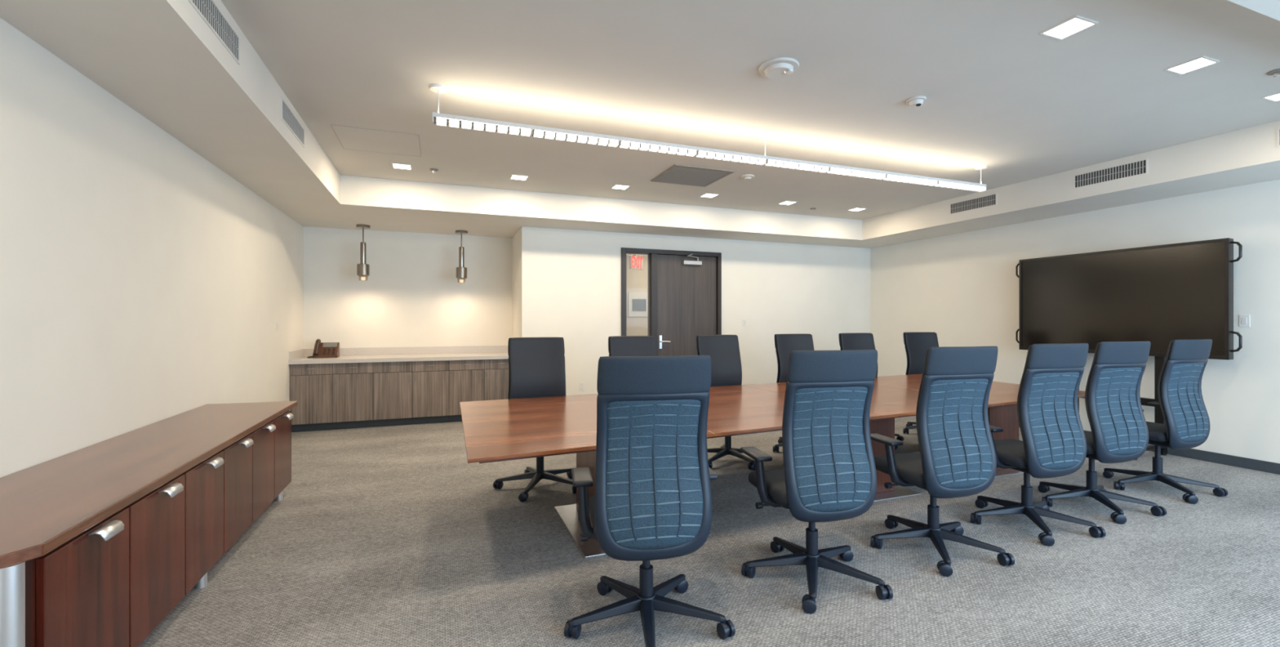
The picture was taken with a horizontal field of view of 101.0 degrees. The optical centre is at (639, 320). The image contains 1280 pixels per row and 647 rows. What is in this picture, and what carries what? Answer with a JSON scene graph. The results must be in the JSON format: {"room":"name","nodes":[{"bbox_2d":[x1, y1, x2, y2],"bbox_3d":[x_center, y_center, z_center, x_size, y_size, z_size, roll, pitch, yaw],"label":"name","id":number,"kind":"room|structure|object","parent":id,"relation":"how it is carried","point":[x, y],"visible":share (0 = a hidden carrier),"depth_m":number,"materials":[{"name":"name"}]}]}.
{"room":"conference room","nodes":[
{"label":"conference room","id":0,"kind":"room"},
{"bbox_2d":[0,17,302,477],"bbox_3d":[-2.868,-0.105,2.490,0.100,3.010,10.290,0,0,-21],"label":"wall","id":1,"kind":"structure","parent":0,"point":[142,283],"depth_m":3.02,"materials":[{"name":"white paint"}]},
{"bbox_2d":[0,0,361,229],"bbox_3d":[-2.485,-1.450,2.636,0.720,0.320,10.090,0,0,-21],"label":"ceiling soffit","id":2,"kind":"structure","parent":1,"relation":"attached to","point":[160,59],"depth_m":2.98,"materials":[{"name":"white paint"}]},
{"bbox_2d":[187,0,239,64],"bbox_3d":[-2.078,-1.475,2.587,0.006,0.150,0.650,0,0,-21],"label":"air vent","id":3,"kind":"object","parent":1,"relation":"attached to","point":[210,12],"visible":1,"depth_m":2.63,"materials":[{"name":"white plastic"}]},
{"bbox_2d":[275,321,278,331],"bbox_3d":[-4.165,0.070,6.068,0.010,0.114,0.072,0,0,-21],"label":"light switch","id":4,"kind":"object","parent":1,"relation":"attached to","point":[277,322],"visible":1,"depth_m":6.05,"materials":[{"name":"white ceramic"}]},
{"bbox_2d":[280,97,304,147],"bbox_3d":[-2.601,-1.475,3.966,0.006,0.150,0.660,0,0,-21],"label":"air vent","id":5,"kind":"object","parent":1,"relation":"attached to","point":[287,116],"visible":1,"depth_m":3.92,"materials":[{"name":"white plastic"}]},
{"bbox_2d":[302,226,511,348],"bbox_3d":[-3.261,-0.105,7.790,2.920,3.010,0.100,0,0,-21],"label":"wall","id":6,"kind":"structure","parent":0,"point":[411,295],"depth_m":7.67,"materials":[{"name":"white paint"}]},
{"bbox_2d":[626,253,647,335],"bbox_3d":[0.683,-0.105,9.161,5.430,3.010,1.750,0,0,-21],"label":"wall","id":7,"kind":"structure","parent":0,"point":[636,279],"depth_m":9.71,"materials":[{"name":"paint"}]},
{"bbox_2d":[629,253,643,270],"bbox_3d":[-0.058,-1.105,8.851,0.026,0.490,0.300,0,0,44],"label":"exit sign","id":8,"kind":"object","parent":7,"relation":"hanging from","point":[636,262],"visible":0.9,"depth_m":8.84,"materials":[{"name":"red plastic"}]},
{"bbox_2d":[628,292,647,315],"bbox_3d":[-0.021,-0.300,9.707,0.400,0.440,0.030,0,0,-21],"label":"wall sign","id":9,"kind":"object","parent":7,"relation":"attached to","point":[637,301],"visible":0.82,"depth_m":9.69,"materials":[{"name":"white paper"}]},
{"bbox_2d":[511,226,870,395],"bbox_3d":[1.054,-0.105,8.805,6.110,3.010,1.060,0,0,-21],"label":"wall","id":10,"kind":"structure","parent":0,"point":[566,283],"depth_m":8.34,"materials":[{"name":"white paint"}]},
{"bbox_2d":[579,382,584,390],"bbox_3d":[-0.828,0.930,7.519,0.072,0.114,0.010,0,0,-21],"label":"wall outlet","id":11,"kind":"object","parent":10,"relation":"attached to","point":[581,384],"visible":1,"depth_m":7.52,"materials":[{"name":"white plastic"}]},
{"bbox_2d":[340,174,862,245],"bbox_3d":[-0.192,-1.450,7.958,7.340,0.320,1.760,0,0,-21],"label":"soffit","id":12,"kind":"structure","parent":10,"relation":"attached to","point":[381,204],"depth_m":6.95,"materials":[{"name":"white paint"}]},
{"bbox_2d":[621,247,721,355],"bbox_3d":[0.496,0.165,8.027,1.655,2.470,0.260,0,0,-21],"label":"door","id":13,"kind":"structure","parent":10,"relation":"in","point":[684,287],"depth_m":8.09,"materials":[{"name":"brown wood"}]},
{"bbox_2d":[742,319,746,325],"bbox_3d":[1.678,0.030,8.469,0.072,0.114,0.010,0,0,-21],"label":"light switch","id":14,"kind":"object","parent":10,"relation":"attached to","point":[744,321],"visible":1,"depth_m":8.47,"materials":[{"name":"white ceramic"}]},
{"bbox_2d":[137,415,1279,646],"bbox_3d":[1.201,1.450,4.465,9.110,0.100,11.100,0,0,-21],"label":"floor","id":15,"kind":"structure","parent":0,"point":[389,535],"depth_m":3.01,"materials":[{"name":"carpet"}]},
{"bbox_2d":[0,400,297,646],"bbox_3d":[-2.551,1.032,2.739,0.660,0.735,3.410,0,0,-21],"label":"credenza","id":16,"kind":"object","parent":15,"relation":"on","point":[100,542],"visible":1,"depth_m":2.21,"materials":[{"name":"brown wood"}]},
{"bbox_2d":[289,363,333,431],"bbox_3d":[-4.256,0.971,6.963,0.464,0.858,0.721,0,0,-21],"label":"base cabinet","id":17,"kind":"object","parent":15,"relation":"on","point":[311,385],"visible":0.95,"depth_m":6.66,"materials":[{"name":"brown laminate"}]},
{"bbox_2d":[288,345,508,364],"bbox_3d":[-3.167,0.460,7.371,2.800,0.160,0.750,0,0,-21],"label":"countertop","id":18,"kind":"structure","parent":17,"relation":"on","point":[369,354],"depth_m":7.38,"materials":[{"name":"stone"}]},
{"bbox_2d":[306,338,339,357],"bbox_3d":[-4.203,0.364,6.992,0.366,0.245,0.206,0,0,-21],"label":"desk phone","id":19,"kind":"object","parent":18,"relation":"on","point":[322,349],"visible":1,"depth_m":7.00,"materials":[{"name":"brown plastic"}]},
{"bbox_2d":[333,362,373,429],"bbox_3d":[-3.821,0.971,7.128,0.464,0.858,0.721,0,0,-21],"label":"base cabinet","id":20,"kind":"object","parent":15,"relation":"on","point":[353,382],"visible":0.96,"depth_m":6.82,"materials":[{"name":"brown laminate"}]},
{"bbox_2d":[373,360,412,426],"bbox_3d":[-3.385,0.971,7.293,0.464,0.858,0.721,0,0,-21],"label":"base cabinet","id":21,"kind":"object","parent":15,"relation":"on","point":[393,380],"visible":0.96,"depth_m":6.99,"materials":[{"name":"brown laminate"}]},
{"bbox_2d":[412,360,448,424],"bbox_3d":[-2.950,0.971,7.458,0.464,0.858,0.721,0,0,-21],"label":"base cabinet","id":22,"kind":"object","parent":15,"relation":"on","point":[430,379],"visible":1,"depth_m":7.15,"materials":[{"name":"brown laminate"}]},
{"bbox_2d":[448,359,484,422],"bbox_3d":[-2.515,0.971,7.623,0.464,0.858,0.721,0,0,-21],"label":"base cabinet","id":23,"kind":"object","parent":15,"relation":"on","point":[466,377],"visible":0.87,"depth_m":7.30,"materials":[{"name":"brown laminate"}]},
{"bbox_2d":[484,359,508,399],"bbox_3d":[-2.079,0.971,7.788,0.464,0.858,0.721,0,0,-21],"label":"base cabinet","id":24,"kind":"object","parent":15,"relation":"on","point":[495,371],"visible":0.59,"depth_m":7.45,"materials":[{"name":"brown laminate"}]},
{"bbox_2d":[493,337,576,501],"bbox_3d":[-0.867,0.773,4.464,0.715,1.254,0.723,0,0,-19],"label":"office chair","id":25,"kind":"object","parent":15,"relation":"on","point":[536,365],"visible":0.56,"depth_m":4.60,"materials":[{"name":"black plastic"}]},
{"bbox_2d":[509,337,565,398],"bbox_3d":[-0.901,0.544,4.629,0.495,0.791,0.129,0,0,-19],"label":"chair back","id":26,"kind":"object","parent":25,"relation":"on","point":[536,364],"depth_m":4.62,"materials":[{"name":"grey fabric"}]},
{"bbox_2d":[608,335,657,355],"bbox_3d":[0.004,0.773,4.845,0.740,1.254,0.724,0,0,-21],"label":"office chair","id":27,"kind":"object","parent":15,"relation":"on","point":[618,345],"visible":0.19,"depth_m":5.06,"materials":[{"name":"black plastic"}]},
{"bbox_2d":[564,355,735,646],"bbox_3d":[0.025,0.773,2.426,0.742,1.254,0.722,0,0,-10],"label":"office chair","id":28,"kind":"object","parent":15,"relation":"on","point":[651,500],"visible":1,"depth_m":2.24,"materials":[{"name":"blue fabric"}]},
{"bbox_2d":[696,334,755,470],"bbox_3d":[0.915,0.773,5.270,0.744,1.254,0.740,0,0,-21],"label":"office chair","id":29,"kind":"object","parent":15,"relation":"on","point":[723,350],"visible":0.46,"depth_m":5.43,"materials":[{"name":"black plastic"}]},
{"bbox_2d":[697,334,742,386],"bbox_3d":[0.816,0.544,5.440,0.495,0.791,0.129,0,0,-21],"label":"chair backrest","id":30,"kind":"object","parent":29,"relation":"on","point":[723,350],"depth_m":5.45,"materials":[{"name":"grey fabric"}]},
{"bbox_2d":[459,373,1084,558],"bbox_3d":[1.369,1.029,4.550,5.678,0.742,1.874,0,0,-25],"label":"conference table","id":31,"kind":"object","parent":15,"relation":"on","point":[511,428],"visible":0.41,"depth_m":3.84,"materials":[{"name":"brown wood"}]},
{"bbox_2d":[773,333,813,452],"bbox_3d":[1.764,0.773,5.700,0.719,1.254,0.729,0,0,-19],"label":"office chair","id":32,"kind":"object","parent":15,"relation":"on","point":[784,344],"visible":0.34,"depth_m":5.83,"materials":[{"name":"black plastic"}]},
{"bbox_2d":[776,333,813,382],"bbox_3d":[1.729,0.544,5.872,0.495,0.791,0.129,0,0,-19],"label":"chair backrest","id":33,"kind":"object","parent":32,"relation":"on","point":[785,343],"depth_m":5.84,"materials":[{"name":"grey fabric"}]},
{"bbox_2d":[740,349,893,613],"bbox_3d":[0.917,0.773,2.897,0.711,1.254,0.716,0,0,-12],"label":"office chair","id":34,"kind":"object","parent":15,"relation":"on","point":[828,473],"visible":1,"depth_m":2.68,"materials":[{"name":"blue fabric"}]},
{"bbox_2d":[782,351,791,493],"bbox_3d":[0.975,0.544,2.710,0.495,0.791,0.129,0,0,-12],"label":"cushion","id":35,"kind":"object","parent":34,"relation":"on","point":[786,424],"depth_m":2.66,"materials":[{"name":"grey fabric"}]},
{"bbox_2d":[838,333,903,448],"bbox_3d":[2.674,0.773,6.083,0.753,1.254,0.720,0,0,-19],"label":"office chair","id":36,"kind":"object","parent":15,"relation":"on","point":[847,341],"visible":0.24,"depth_m":6.29,"materials":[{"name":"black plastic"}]},
{"bbox_2d":[840,333,877,376],"bbox_3d":[2.593,0.544,6.274,0.495,0.791,0.129,0,0,-19],"label":"chair backrest","id":37,"kind":"object","parent":36,"relation":"on","point":[848,340],"depth_m":6.30,"materials":[{"name":"grey fabric"}]},
{"bbox_2d":[902,332,938,433],"bbox_3d":[3.620,0.773,6.574,0.718,1.254,0.725,0,0,-13],"label":"office chair","id":38,"kind":"object","parent":15,"relation":"on","point":[916,344],"visible":0.38,"depth_m":6.71,"materials":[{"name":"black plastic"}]},
{"bbox_2d":[905,332,938,374],"bbox_3d":[3.605,0.544,6.744,0.495,0.791,0.129,0,0,-13],"label":"chair backrest","id":39,"kind":"object","parent":38,"relation":"on","point":[917,344],"depth_m":6.72,"materials":[{"name":"grey fabric"}]},
{"bbox_2d":[870,346,1014,576],"bbox_3d":[1.788,0.773,3.270,0.730,1.254,0.716,0,0,-15],"label":"office chair","id":40,"kind":"object","parent":15,"relation":"on","point":[956,457],"visible":1,"depth_m":3.04,"materials":[{"name":"blue fabric"}]},
{"bbox_2d":[915,347,929,483],"bbox_3d":[1.851,0.544,3.078,0.495,0.791,0.129,0,0,-15],"label":"chair backrest","id":41,"kind":"object","parent":40,"relation":"on","point":[922,410],"depth_m":3.02,"materials":[{"name":"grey fabric"}]},
{"bbox_2d":[970,342,1106,546],"bbox_3d":[2.651,0.773,3.661,0.723,1.254,0.708,0,0,-16],"label":"office chair","id":42,"kind":"object","parent":15,"relation":"on","point":[1053,444],"visible":0.99,"depth_m":3.43,"materials":[{"name":"blue fabric"}]},
{"bbox_2d":[1017,344,1032,464],"bbox_3d":[2.716,0.544,3.470,0.495,0.791,0.129,0,0,-16],"label":"chair backrest","id":43,"kind":"object","parent":42,"relation":"on","point":[1024,398],"depth_m":3.41,"materials":[{"name":"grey fabric"}]},
{"bbox_2d":[1037,341,1166,524],"bbox_3d":[3.402,0.773,4.014,0.711,1.254,0.716,0,0,-15],"label":"office chair","id":44,"kind":"object","parent":15,"relation":"on","point":[1119,433],"visible":0.94,"depth_m":3.79,"materials":[{"name":"blue fabric"}]},
{"bbox_2d":[1084,342,1100,450],"bbox_3d":[3.469,0.544,3.830,0.495,0.791,0.129,0,0,-15],"label":"chair backrest","id":45,"kind":"object","parent":44,"relation":"on","point":[1092,392],"depth_m":3.77,"materials":[{"name":"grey fabric"}]},
{"bbox_2d":[1015,237,1242,459],"bbox_3d":[5.076,0.312,5.794,0.600,2.175,2.050,0,0,-21],"label":"display screen","id":46,"kind":"object","parent":15,"relation":"on","point":[1159,295],"visible":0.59,"depth_m":5.60,"materials":[{"name":"black glass"}]},
{"bbox_2d":[1102,338,1228,503],"bbox_3d":[4.296,0.773,4.417,0.714,1.254,0.713,0,0,-19],"label":"office chair","id":47,"kind":"object","parent":15,"relation":"on","point":[1187,425],"visible":0.97,"depth_m":4.19,"materials":[{"name":"blue fabric"}]},
{"bbox_2d":[1157,340,1173,439],"bbox_3d":[4.377,0.544,4.237,0.495,0.791,0.129,0,0,-19],"label":"cushion","id":48,"kind":"object","parent":47,"relation":"on","point":[1166,380],"depth_m":4.17,"materials":[{"name":"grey fabric"}]},
{"bbox_2d":[221,0,1279,219],"bbox_3d":[1.344,-1.660,4.086,9.110,0.100,10.290,0,0,-21],"label":"ceiling","id":49,"kind":"structure","parent":0,"point":[1014,100],"depth_m":3.55,"materials":[{"name":"white paint"}]},
{"bbox_2d":[355,223,370,280],"bbox_3d":[-3.741,-0.917,7.137,0.170,0.745,0.170,0,0,-21],"label":"pendant lamp","id":50,"kind":"object","parent":49,"relation":"hanging from","point":[362,268],"visible":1,"depth_m":7.10,"materials":[{"name":"silver metal"}]},
{"bbox_2d":[358,275,368,280],"bbox_3d":[-3.741,-0.578,7.137,0.116,0.065,0.116,0,0,-21],"label":"diffuser","id":51,"kind":"object","parent":50,"relation":"attached to","point":[362,277],"depth_m":7.10,"materials":[{"name":"beige"}]},
{"bbox_2d":[330,124,421,156],"bbox_3d":[-2.341,-1.609,4.754,0.670,0.003,0.650,0,0,-21],"label":"access panel","id":52,"kind":"object","parent":49,"relation":"attached to","point":[350,137],"visible":1,"depth_m":4.72,"materials":[{"name":"white paint"}]},
{"bbox_2d":[391,162,412,169],"bbox_3d":[-2.479,-1.607,5.498,0.186,0.006,0.186,0,0,-21],"label":"recessed light","id":53,"kind":"object","parent":49,"relation":"in","point":[400,166],"visible":1,"depth_m":5.49,"materials":[{"name":"white plastic"}]},
{"bbox_2d":[429,168,438,173],"bbox_3d":[-2.192,-1.593,5.618,0.087,0.035,0.087,0,0,-21],"label":"sprinkler","id":54,"kind":"object","parent":49,"relation":"attached to","point":[433,170],"visible":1,"depth_m":5.61,"materials":[{"name":"metal"}]},
{"bbox_2d":[455,229,467,283],"bbox_3d":[-2.563,-0.917,7.584,0.170,0.745,0.170,0,0,-21],"label":"pendant lamp","id":55,"kind":"object","parent":49,"relation":"hanging from","point":[461,271],"visible":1,"depth_m":7.55,"materials":[{"name":"silver metal"}]},
{"bbox_2d":[457,277,466,283],"bbox_3d":[-2.563,-0.578,7.584,0.116,0.065,0.116,0,0,-21],"label":"diffuser","id":56,"kind":"object","parent":55,"relation":"attached to","point":[462,280],"depth_m":7.54,"materials":[{"name":"beige"}]},
{"bbox_2d":[509,173,528,180],"bbox_3d":[-1.357,-1.607,5.924,0.186,0.006,0.186,0,0,-21],"label":"recessed light","id":57,"kind":"object","parent":49,"relation":"in","point":[513,176],"visible":1,"depth_m":5.92,"materials":[{"name":"white plastic"}]},
{"bbox_2d":[610,184,630,189],"bbox_3d":[-0.234,-1.607,6.349,0.186,0.006,0.186,0,0,-21],"label":"recessed light","id":58,"kind":"object","parent":49,"relation":"in","point":[615,186],"visible":1,"depth_m":6.34,"materials":[{"name":"white plastic"}]},
{"bbox_2d":[650,164,734,186],"bbox_3d":[0.570,-1.604,5.862,0.700,0.012,0.680,0,0,-21],"label":"ceiling vent","id":59,"kind":"object","parent":49,"relation":"in","point":[679,174],"visible":1,"depth_m":5.82,"materials":[{"name":"grey metal"}]},
{"bbox_2d":[429,83,987,191],"bbox_3d":[1.087,-1.483,4.582,5.420,0.254,0.120,0,0,-21],"label":"linear pendant light","id":60,"kind":"object","parent":49,"relation":"hanging from","point":[442,119],"visible":1,"depth_m":4.27,"materials":[{"name":"white metal"}]},
{"bbox_2d":[699,192,719,197],"bbox_3d":[0.888,-1.607,6.774,0.186,0.006,0.186,0,0,-21],"label":"recessed light","id":61,"kind":"object","parent":49,"relation":"in","point":[706,194],"visible":1,"depth_m":6.78,"materials":[{"name":"white plastic"}]},
{"bbox_2d":[740,173,754,180],"bbox_3d":[1.196,-1.591,5.875,0.148,0.038,0.148,0,0,-21],"label":"ceiling sensor","id":62,"kind":"object","parent":49,"relation":"attached to","point":[748,176],"visible":1,"depth_m":5.84,"materials":[{"name":"white plastic"}]},
{"bbox_2d":[759,57,799,79],"bbox_3d":[0.880,-1.584,3.349,0.249,0.052,0.249,0,0,-21],"label":"smoke detector","id":63,"kind":"object","parent":49,"relation":"attached to","point":[780,67],"visible":1,"depth_m":3.30,"materials":[{"name":"white plastic"}]},
{"bbox_2d":[777,200,797,204],"bbox_3d":[2.010,-1.607,7.199,0.186,0.006,0.186,0,0,-21],"label":"recessed light","id":64,"kind":"object","parent":49,"relation":"in","point":[785,202],"visible":1,"depth_m":7.20,"materials":[{"name":"white plastic"}]},
{"bbox_2d":[847,207,866,211],"bbox_3d":[3.132,-1.607,7.624,0.186,0.006,0.186,0,0,-21],"label":"recessed light","id":65,"kind":"object","parent":49,"relation":"in","point":[855,209],"visible":1,"depth_m":7.62,"materials":[{"name":"white plastic"}]},
{"bbox_2d":[906,95,926,107],"bbox_3d":[2.010,-1.583,3.841,0.130,0.053,0.130,0,0,-21],"label":"sensor","id":66,"kind":"object","parent":49,"relation":"attached to","point":[915,101],"visible":1,"depth_m":3.81,"materials":[{"name":"white plastic"}]},
{"bbox_2d":[1039,15,1098,39],"bbox_3d":[2.354,-1.607,2.902,0.186,0.006,0.186,0,0,-21],"label":"recessed light","id":67,"kind":"object","parent":49,"relation":"in","point":[1071,26],"visible":1,"depth_m":2.90,"materials":[{"name":"white plastic"}]},
{"bbox_2d":[1164,55,1220,75],"bbox_3d":[3.477,-1.607,3.328,0.186,0.006,0.186,0,0,-21],"label":"recessed light","id":68,"kind":"object","parent":49,"relation":"in","point":[1202,61],"visible":1,"depth_m":3.32,"materials":[{"name":"white plastic"}]},
{"bbox_2d":[1227,0,1279,21],"bbox_3d":[2.566,-1.450,0.678,7.340,0.320,2.850,0,0,-21],"label":"trim","id":69,"kind":"structure","parent":49,"relation":"attached to","point":[1271,8],"depth_m":2.17,"materials":[{"name":"white paint"}]},
{"bbox_2d":[1261,92,1279,102],"bbox_3d":[4.599,-1.607,3.753,0.186,0.006,0.186,0,0,-21],"label":"recessed light","id":70,"kind":"object","parent":49,"relation":"in","point":[1274,97],"visible":1,"depth_m":3.80,"materials":[{"name":"white plastic"}]},
{"bbox_2d":[1266,68,1279,77],"bbox_3d":[4.109,-1.593,3.407,0.087,0.035,0.087,0,0,-21],"label":"sprinkler","id":71,"kind":"object","parent":49,"relation":"attached to","point":[1276,73],"visible":1,"depth_m":3.40,"materials":[{"name":"metal"}]},
{"bbox_2d":[870,178,1279,462],"bbox_3d":[5.745,-0.105,5.187,0.100,3.010,9.230,0,0,-21],"label":"wall","id":72,"kind":"structure","parent":0,"point":[963,288],"depth_m":6.02,"materials":[{"name":"white paint"}]},
{"bbox_2d":[833,120,1279,248],"bbox_3d":[5.301,-1.450,5.019,0.850,0.320,9.030,0,0,-21],"label":"soffit","id":73,"kind":"object","parent":72,"relation":"attached to","point":[1250,155],"depth_m":5.48,"materials":[{"name":"white paint"}]},
{"bbox_2d":[949,192,996,214],"bbox_3d":[4.210,-1.475,6.690,0.006,0.150,0.630,0,0,-21],"label":"air vent","id":74,"kind":"object","parent":73,"relation":"in","point":[989,200],"visible":1,"depth_m":6.68,"materials":[{"name":"white plastic"}]},
{"bbox_2d":[1073,157,1147,189],"bbox_3d":[4.727,-1.475,5.325,0.006,0.150,0.630,0,0,-21],"label":"air vent","id":75,"kind":"object","parent":73,"relation":"in","point":[1138,167],"visible":1,"depth_m":5.30,"materials":[{"name":"white plastic"}]},
{"bbox_2d":[1018,424,1279,474],"bbox_3d":[5.693,1.350,5.167,0.012,0.100,9.030,0,0,-21],"label":"baseboard","id":76,"kind":"structure","parent":72,"relation":"attached to","point":[1220,458],"depth_m":5.12,"materials":[{"name":"black rubber"}]},
{"bbox_2d":[1239,314,1249,326],"bbox_3d":[5.748,0.000,5.022,0.010,0.114,0.072,0,0,-21],"label":"wall control","id":77,"kind":"object","parent":72,"relation":"attached to","point":[1244,319],"visible":1,"depth_m":5.02,"materials":[{"name":"white plastic"}]},
{"bbox_2d":[1276,127,1279,146],"bbox_3d":[5.246,-1.475,3.955,0.006,0.150,0.640,0,0,-21],"label":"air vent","id":78,"kind":"object","parent":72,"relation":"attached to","point":[1278,128],"visible":1,"depth_m":4.25,"materials":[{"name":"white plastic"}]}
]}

